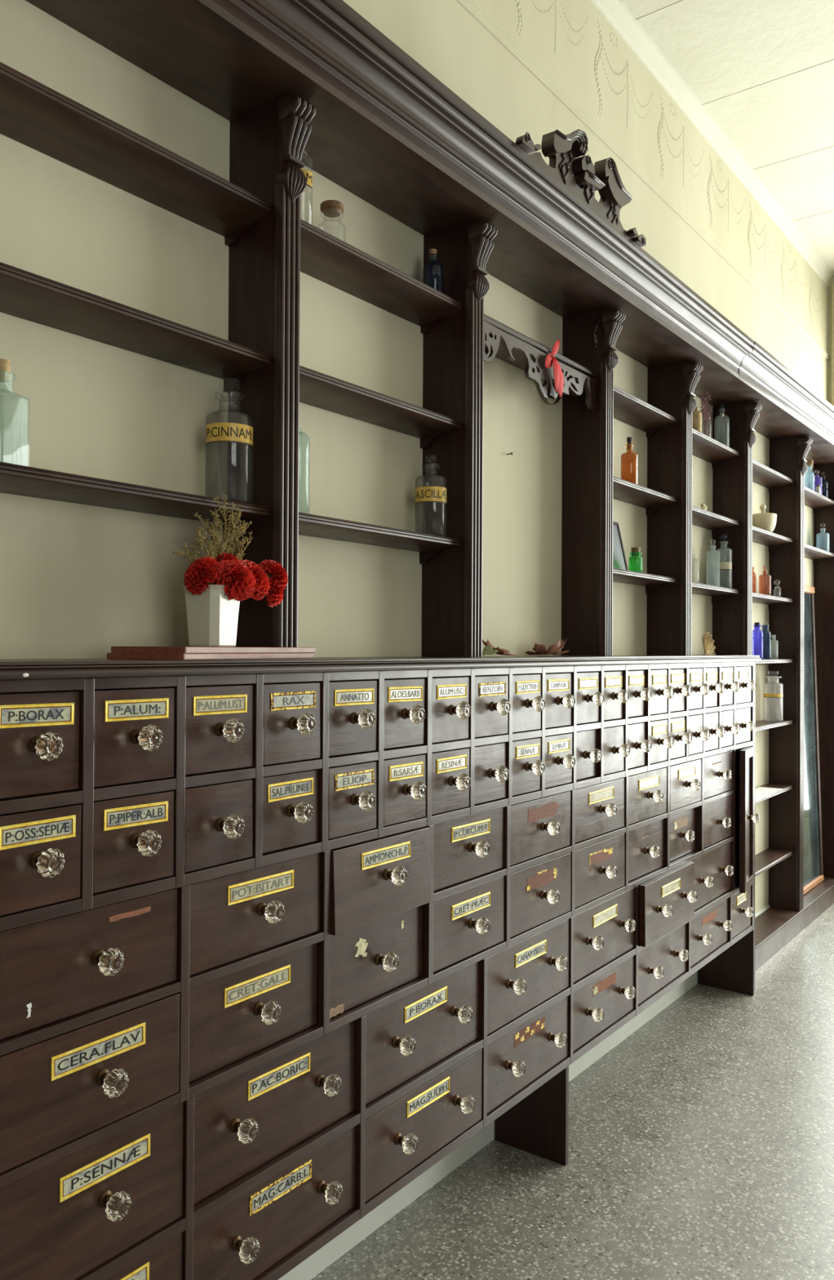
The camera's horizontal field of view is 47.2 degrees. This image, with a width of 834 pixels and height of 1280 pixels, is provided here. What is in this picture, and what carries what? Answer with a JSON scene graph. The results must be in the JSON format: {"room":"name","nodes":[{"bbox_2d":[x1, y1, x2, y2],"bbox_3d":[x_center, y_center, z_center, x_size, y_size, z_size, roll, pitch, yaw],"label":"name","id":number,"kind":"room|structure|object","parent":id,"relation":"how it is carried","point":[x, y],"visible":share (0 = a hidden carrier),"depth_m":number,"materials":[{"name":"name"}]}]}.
{"room":"pharmacy","nodes":[
{"label":"pharmacy","id":0,"kind":"room"},
{"bbox_2d":[0,0,828,913],"bbox_3d":[0.604,-0.407,3.367,0.170,3.680,11.709,0,-1,37],"label":"wall","id":1,"kind":"structure","parent":0,"point":[77,580],"depth_m":2.24,"materials":[{"name":"beige paint"}]},
{"bbox_2d":[278,904,770,1279],"bbox_3d":[-0.124,1.362,2.272,0.010,0.115,8.720,0,-1,37],"label":"baseboard","id":2,"kind":"structure","parent":1,"relation":"attached to","point":[331,1251],"depth_m":2.49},
{"bbox_2d":[455,0,830,360],"bbox_3d":[-0.108,-1.757,2.300,0.009,0.034,8.720,0,-1,37],"label":"trim","id":3,"kind":"structure","parent":1,"relation":"attached to","point":[467,5],"depth_m":3.36,"materials":[{"name":"beige paint"}]},
{"bbox_2d":[591,0,833,287],"bbox_3d":[-0.095,-2.223,2.296,0.036,0.074,8.720,0,-1,37],"label":"trim","id":4,"kind":"structure","parent":1,"relation":"attached to","point":[615,11],"depth_m":4.05,"materials":[{"name":"white paint"}]},
{"bbox_2d":[311,903,833,1279],"bbox_3d":[1.740,1.467,0.878,5.066,0.100,9.120,0,-1,37],"label":"floor","id":5,"kind":"structure","parent":0,"point":[701,1144],"depth_m":2.56,"materials":[{"name":"stone"}]},
{"bbox_2d":[0,654,761,1279],"bbox_3d":[0.130,0.732,2.364,0.306,1.379,3.958,0,-1,37],"label":"cabinet","id":6,"kind":"object","parent":5,"relation":"on","point":[280,939],"visible":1,"depth_m":1.80,"materials":[{"name":"brown wood"}]},
{"bbox_2d":[0,654,761,679],"bbox_3d":[0.116,0.055,2.383,0.261,0.024,3.958,0,-1,37],"label":"countertop","id":7,"kind":"structure","parent":6,"relation":"on","point":[10,668],"depth_m":1.73,"materials":[{"name":"brown wood"}]},
{"bbox_2d":[106,653,313,660],"bbox_3d":[-0.362,0.029,1.758,0.156,0.010,0.428,0,-1,23],"label":"wooden board","id":8,"kind":"object","parent":7,"relation":"on","point":[176,656],"visible":0.99,"depth_m":1.59,"materials":[{"name":"wood"}]},
{"bbox_2d":[111,646,315,653],"bbox_3d":[-0.358,0.018,1.763,0.151,0.011,0.432,0,-1,23],"label":"wooden board","id":9,"kind":"object","parent":8,"relation":"on","point":[113,649],"visible":1,"depth_m":1.59,"materials":[{"name":"brown wood"}]},
{"bbox_2d":[181,584,239,646],"bbox_3d":[-0.368,-0.042,1.717,0.089,0.108,0.089,0,-1,29],"label":"flower vase","id":10,"kind":"object","parent":9,"relation":"on","point":[212,619],"visible":0.79,"depth_m":1.68,"materials":[{"name":"white ceramic"}]},
{"bbox_2d":[183,556,221,595],"bbox_3d":[-0.380,-0.114,1.683,0.062,0.070,0.075,1,-1,-28],"label":"carnation","id":11,"kind":"object","parent":10,"relation":"in","point":[200,574],"visible":1,"depth_m":1.66,"materials":[{"name":"red plant"}]},
{"bbox_2d":[172,494,253,562],"bbox_3d":[-0.365,-0.190,1.726,0.057,0.147,0.176,0,-1,40],"label":"sprig","id":12,"kind":"object","parent":10,"relation":"in","point":[224,547],"visible":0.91,"depth_m":1.74,"materials":[{"name":"brown plant"}]},
{"bbox_2d":[208,552,239,562],"bbox_3d":[-0.357,-0.136,1.754,0.072,0.050,0.073,0,-1,-11],"label":"carnation","id":13,"kind":"object","parent":10,"relation":"in","point":[226,556],"visible":0.29,"depth_m":1.74,"materials":[{"name":"red plant"}]},
{"bbox_2d":[212,560,256,601],"bbox_3d":[-0.330,-0.106,1.712,0.080,0.077,0.082,0,-1,8],"label":"carnation","id":14,"kind":"object","parent":10,"relation":"in","point":[242,580],"visible":0.97,"depth_m":1.69,"materials":[{"name":"red plant"}]},
{"bbox_2d":[237,559,270,600],"bbox_3d":[-0.310,-0.111,1.757,0.081,0.077,0.082,1,-1,-26],"label":"carnation","id":15,"kind":"object","parent":10,"relation":"in","point":[262,585],"visible":0.41,"depth_m":1.74,"materials":[{"name":"red plant"}]},
{"bbox_2d":[257,559,288,590],"bbox_3d":[-0.274,-0.121,1.807,0.059,0.064,0.070,1,-1,-34],"label":"carnation","id":16,"kind":"object","parent":10,"relation":"in","point":[273,568],"visible":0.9,"depth_m":1.79,"materials":[{"name":"red plant"}]},
{"bbox_2d":[265,576,284,607],"bbox_3d":[-0.273,-0.092,1.805,0.043,0.061,0.062,0,-1,-16],"label":"carnation","id":17,"kind":"object","parent":10,"relation":"in","point":[275,595],"visible":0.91,"depth_m":1.79,"materials":[{"name":"red plant"}]},
{"bbox_2d":[482,644,498,655],"bbox_3d":[0.176,0.027,2.549,0.073,0.033,0.129,0,-1,25],"label":"dry leaf","id":18,"kind":"object","parent":7,"relation":"on","point":[487,650],"visible":0.54,"depth_m":2.58,"materials":[{"name":"green plant"}]},
{"bbox_2d":[482,639,517,656],"bbox_3d":[0.227,0.018,2.641,0.116,0.053,0.066,1,-1,-22],"label":"dry leaf","id":19,"kind":"object","parent":7,"relation":"on","point":[501,651],"visible":0.8,"depth_m":2.63,"materials":[{"name":"brown plant"}]},
{"bbox_2d":[524,640,564,655],"bbox_3d":[0.374,0.022,2.800,0.147,0.049,0.083,1,-1,-30],"label":"dry leaf","id":20,"kind":"object","parent":7,"relation":"on","point":[540,649],"visible":1,"depth_m":2.78,"materials":[{"name":"brown plant"}]},
{"bbox_2d":[536,650,568,656],"bbox_3d":[0.404,0.039,2.868,0.078,0.016,0.138,1,-1,-38],"label":"dry leaf","id":21,"kind":"object","parent":7,"relation":"on","point":[565,651],"visible":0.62,"depth_m":2.85,"materials":[{"name":"brown plant"}]},
{"bbox_2d":[555,639,566,652],"bbox_3d":[0.425,0.018,2.918,0.070,0.046,0.122,0,-1,10],"label":"dry leaf","id":22,"kind":"object","parent":7,"relation":"on","point":[562,642],"visible":0.23,"depth_m":2.94,"materials":[{"name":"brown plant"}]},
{"bbox_2d":[702,631,715,654],"bbox_3d":[1.197,0.015,3.906,0.018,0.092,0.142,0,-1,37],"label":"seashell","id":23,"kind":"object","parent":7,"relation":"on","point":[708,642],"visible":1,"depth_m":3.90,"materials":[{"name":"beige"}]},
{"bbox_2d":[0,0,833,969],"bbox_3d":[0.759,0.047,3.202,0.312,2.770,6.140,0,-1,37],"label":"wall shelving","id":24,"kind":"object","parent":5,"relation":"on","point":[316,79],"visible":0.98,"depth_m":2.38,"materials":[{"name":"brown wood"}]},
{"bbox_2d":[0,358,17,395],"bbox_3d":[-0.645,-0.350,1.485,0.060,0.170,0.060,0,-1,20],"label":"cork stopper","id":25,"kind":"object","parent":24,"relation":"on","point":[5,364],"visible":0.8,"depth_m":1.48,"materials":[{"name":"wood"}]},
{"bbox_2d":[204,378,253,496],"bbox_3d":[-0.363,-0.382,1.845,0.093,0.243,0.093,0,-1,37],"label":"bottle","id":26,"kind":"object","parent":24,"relation":"on","point":[237,433],"visible":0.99,"depth_m":1.80,"materials":[{"name":"clear glass"}]},
{"bbox_2d":[301,153,312,210],"bbox_3d":[-0.243,-0.940,2.006,0.049,0.172,0.049,0,-1,37],"label":"bottle","id":27,"kind":"object","parent":24,"relation":"on","point":[308,175],"visible":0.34,"depth_m":1.99,"materials":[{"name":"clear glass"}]},
{"bbox_2d":[319,200,343,226],"bbox_3d":[-0.184,-0.898,2.069,0.054,0.090,0.054,0,-1,37],"label":"jar","id":28,"kind":"object","parent":24,"relation":"on","point":[330,208],"visible":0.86,"depth_m":2.05,"materials":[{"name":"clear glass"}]},
{"bbox_2d":[414,462,447,534],"bbox_3d":[0.035,-0.356,2.377,0.081,0.205,0.081,0,-1,37],"label":"bottle","id":29,"kind":"object","parent":24,"relation":"on","point":[423,494],"visible":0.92,"depth_m":2.34,"materials":[{"name":"clear glass"}]},
{"bbox_2d":[422,248,443,293],"bbox_3d":[0.040,-0.912,2.386,0.050,0.126,0.050,0,-1,37],"label":"glass bottle","id":30,"kind":"object","parent":24,"relation":"on","point":[433,252],"visible":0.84,"depth_m":2.38,"materials":[{"name":"glass"}]},
{"bbox_2d":[545,339,564,396],"bbox_3d":[0.397,-0.797,2.764,0.021,0.171,0.104,0,-1,37],"label":"ribbon bow","id":31,"kind":"object","parent":24,"relation":"attached to","point":[550,360],"visible":1,"depth_m":2.77,"materials":[{"name":"red fabric"}]},
{"bbox_2d":[613,521,628,570],"bbox_3d":[0.685,-0.325,3.335,0.052,0.187,0.156,0,-1,37],"label":"framed piece","id":32,"kind":"object","parent":24,"relation":"on","point":[620,562],"visible":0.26,"depth_m":3.37,"materials":[{"name":"brown wood"}]},
{"bbox_2d":[621,436,638,484],"bbox_3d":[0.742,-0.619,3.333,0.059,0.176,0.059,0,-1,37],"label":"glass bottle","id":33,"kind":"object","parent":24,"relation":"on","point":[629,460],"visible":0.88,"depth_m":3.31,"materials":[{"name":"orange glass"}]},
{"bbox_2d":[628,547,642,571],"bbox_3d":[0.765,-0.278,3.339,0.047,0.091,0.047,0,-1,37],"label":"jar","id":34,"kind":"object","parent":24,"relation":"on","point":[635,551],"visible":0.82,"depth_m":3.33,"materials":[{"name":"green glass"}]},
{"bbox_2d":[692,406,702,432],"bbox_3d":[1.124,-0.876,3.846,0.044,0.125,0.044,0,-1,37],"label":"glass bottle","id":35,"kind":"object","parent":24,"relation":"on","point":[696,415],"visible":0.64,"depth_m":3.83,"materials":[{"name":"glass"}]},
{"bbox_2d":[700,502,706,510],"bbox_3d":[1.173,-0.536,3.902,0.024,0.044,0.048,0,-1,37],"label":"shell ornament","id":36,"kind":"object","parent":24,"relation":"on","point":[703,505],"visible":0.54,"depth_m":3.89,"materials":[{"name":"beige ceramic"}]},
{"bbox_2d":[721,395,724,417],"bbox_3d":[1.289,-0.984,4.024,0.011,0.087,0.012,0,-1,37],"label":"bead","id":37,"kind":"object","parent":24,"relation":"hanging from","point":[722,413],"visible":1,"depth_m":4.02,"materials":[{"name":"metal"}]},
{"bbox_2d":[715,533,732,570],"bbox_3d":[1.315,-0.337,4.092,0.069,0.239,0.069,0,-1,37],"label":"bottle","id":38,"kind":"object","parent":24,"relation":"on","point":[724,565],"visible":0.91,"depth_m":4.06,"materials":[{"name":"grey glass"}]},
{"bbox_2d":[754,622,761,631],"bbox_3d":[1.577,0.004,4.426,0.052,0.172,0.052,0,-1,37],"label":"bottle","id":39,"kind":"object","parent":24,"relation":"on","point":[757,624],"visible":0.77,"depth_m":4.42,"materials":[{"name":"glass"}]},
{"bbox_2d":[752,512,777,532],"bbox_3d":[1.653,-0.552,4.554,0.120,0.092,0.120,0,-1,37],"label":"bowl","id":40,"kind":"object","parent":24,"relation":"on","point":[766,521],"visible":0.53,"depth_m":4.51,"materials":[{"name":"beige ceramic"}]},
{"bbox_2d":[760,504,766,512],"bbox_3d":[1.641,-0.583,4.521,0.029,0.118,0.049,0,-1,37],"label":"pestle","id":41,"kind":"object","parent":40,"relation":"in","point":[762,507],"visible":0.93,"depth_m":4.51,"materials":[{"name":"beige ceramic"}]},
{"bbox_2d":[759,625,771,659],"bbox_3d":[1.651,0.005,4.524,0.052,0.172,0.052,0,-1,37],"label":"bottle","id":42,"kind":"object","parent":24,"relation":"on","point":[762,625],"visible":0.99,"depth_m":4.51,"materials":[{"name":"blue glass"}]},
{"bbox_2d":[755,786,782,802],"bbox_3d":[1.577,0.717,4.430,0.110,0.001,0.520,0,-1,34],"label":"paper sheet","id":43,"kind":"object","parent":24,"relation":"on","point":[765,791],"visible":0.57,"depth_m":4.52,"materials":[{"name":"white paper"}]},
{"bbox_2d":[755,794,765,799],"bbox_3d":[1.470,0.714,4.310,0.100,0.002,0.280,0,-1,44],"label":"paper sheet","id":44,"kind":"object","parent":43,"relation":"on","point":[757,796],"visible":0.21,"depth_m":4.36,"materials":[{"name":"white paper"}]},
{"bbox_2d":[763,675,782,721],"bbox_3d":[1.744,0.274,4.673,0.093,0.246,0.093,0,-1,37],"label":"bottle","id":45,"kind":"object","parent":24,"relation":"on","point":[765,695],"visible":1,"depth_m":4.63,"materials":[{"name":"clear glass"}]},
{"bbox_2d":[805,459,813,471],"bbox_3d":[2.134,-0.886,5.189,0.052,0.185,0.052,0,-1,37],"label":"glass bottle","id":46,"kind":"object","parent":24,"relation":"on","point":[810,462],"visible":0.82,"depth_m":5.18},
{"bbox_2d":[804,585,824,894],"bbox_3d":[2.077,0.523,5.145,0.072,1.654,0.630,0,-1,37],"label":"leaning mirror","id":47,"kind":"object","parent":24,"relation":"on","point":[813,844],"visible":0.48,"depth_m":5.29,"materials":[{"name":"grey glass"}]},
{"bbox_2d":[815,484,820,493],"bbox_3d":[2.187,-0.819,5.205,0.025,0.052,0.025,0,-1,37],"label":"jar","id":48,"kind":"object","parent":24,"relation":"on","point":[817,488],"visible":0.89,"depth_m":5.20,"materials":[{"name":"white paper"}]},
{"bbox_3d":[1.187,-0.865,3.930,0.048,0.105,0.048,0,-1,37],"label":"storage jar","id":49,"kind":"object","parent":24,"relation":"on","visible":0},
{"bbox_2d":[699,391,713,435],"bbox_3d":[1.187,-0.925,3.929,0.043,0.199,0.081,0,-1,37],"label":"dried flowers","id":50,"kind":"object","parent":49,"relation":"in","point":[706,417],"visible":0.96,"depth_m":3.93,"materials":[{"name":"plant"}]},
{"bbox_2d":[621,0,833,272],"bbox_3d":[1.760,-2.313,0.912,5.066,0.100,9.120,0,-1,37],"label":"ceiling","id":51,"kind":"structure","parent":0,"point":[720,49],"depth_m":3.81,"materials":[{"name":"white paint"}]},
{"bbox_2d":[635,0,833,262],"bbox_3d":[3.249,-2.237,2.875,4.630,0.002,3.353,0,-1,37],"label":"trim","id":52,"kind":"structure","parent":51,"relation":"attached to","point":[682,0],"depth_m":3.87,"materials":[{"name":"white wood"}]},
{"bbox_2d":[828,275,833,404],"bbox_3d":[4.395,-0.377,4.436,4.666,3.680,0.120,0,-1,37],"label":"wall","id":53,"kind":"structure","parent":0,"point":[832,283],"depth_m":5.79,"materials":[{"name":"beige paint"}]},
{"bbox_2d":[831,286,833,406],"bbox_3d":[2.530,-0.336,5.738,0.073,3.600,0.025,0,-1,37],"label":"trim","id":54,"kind":"structure","parent":53,"relation":"attached to","point":[833,287],"depth_m":5.76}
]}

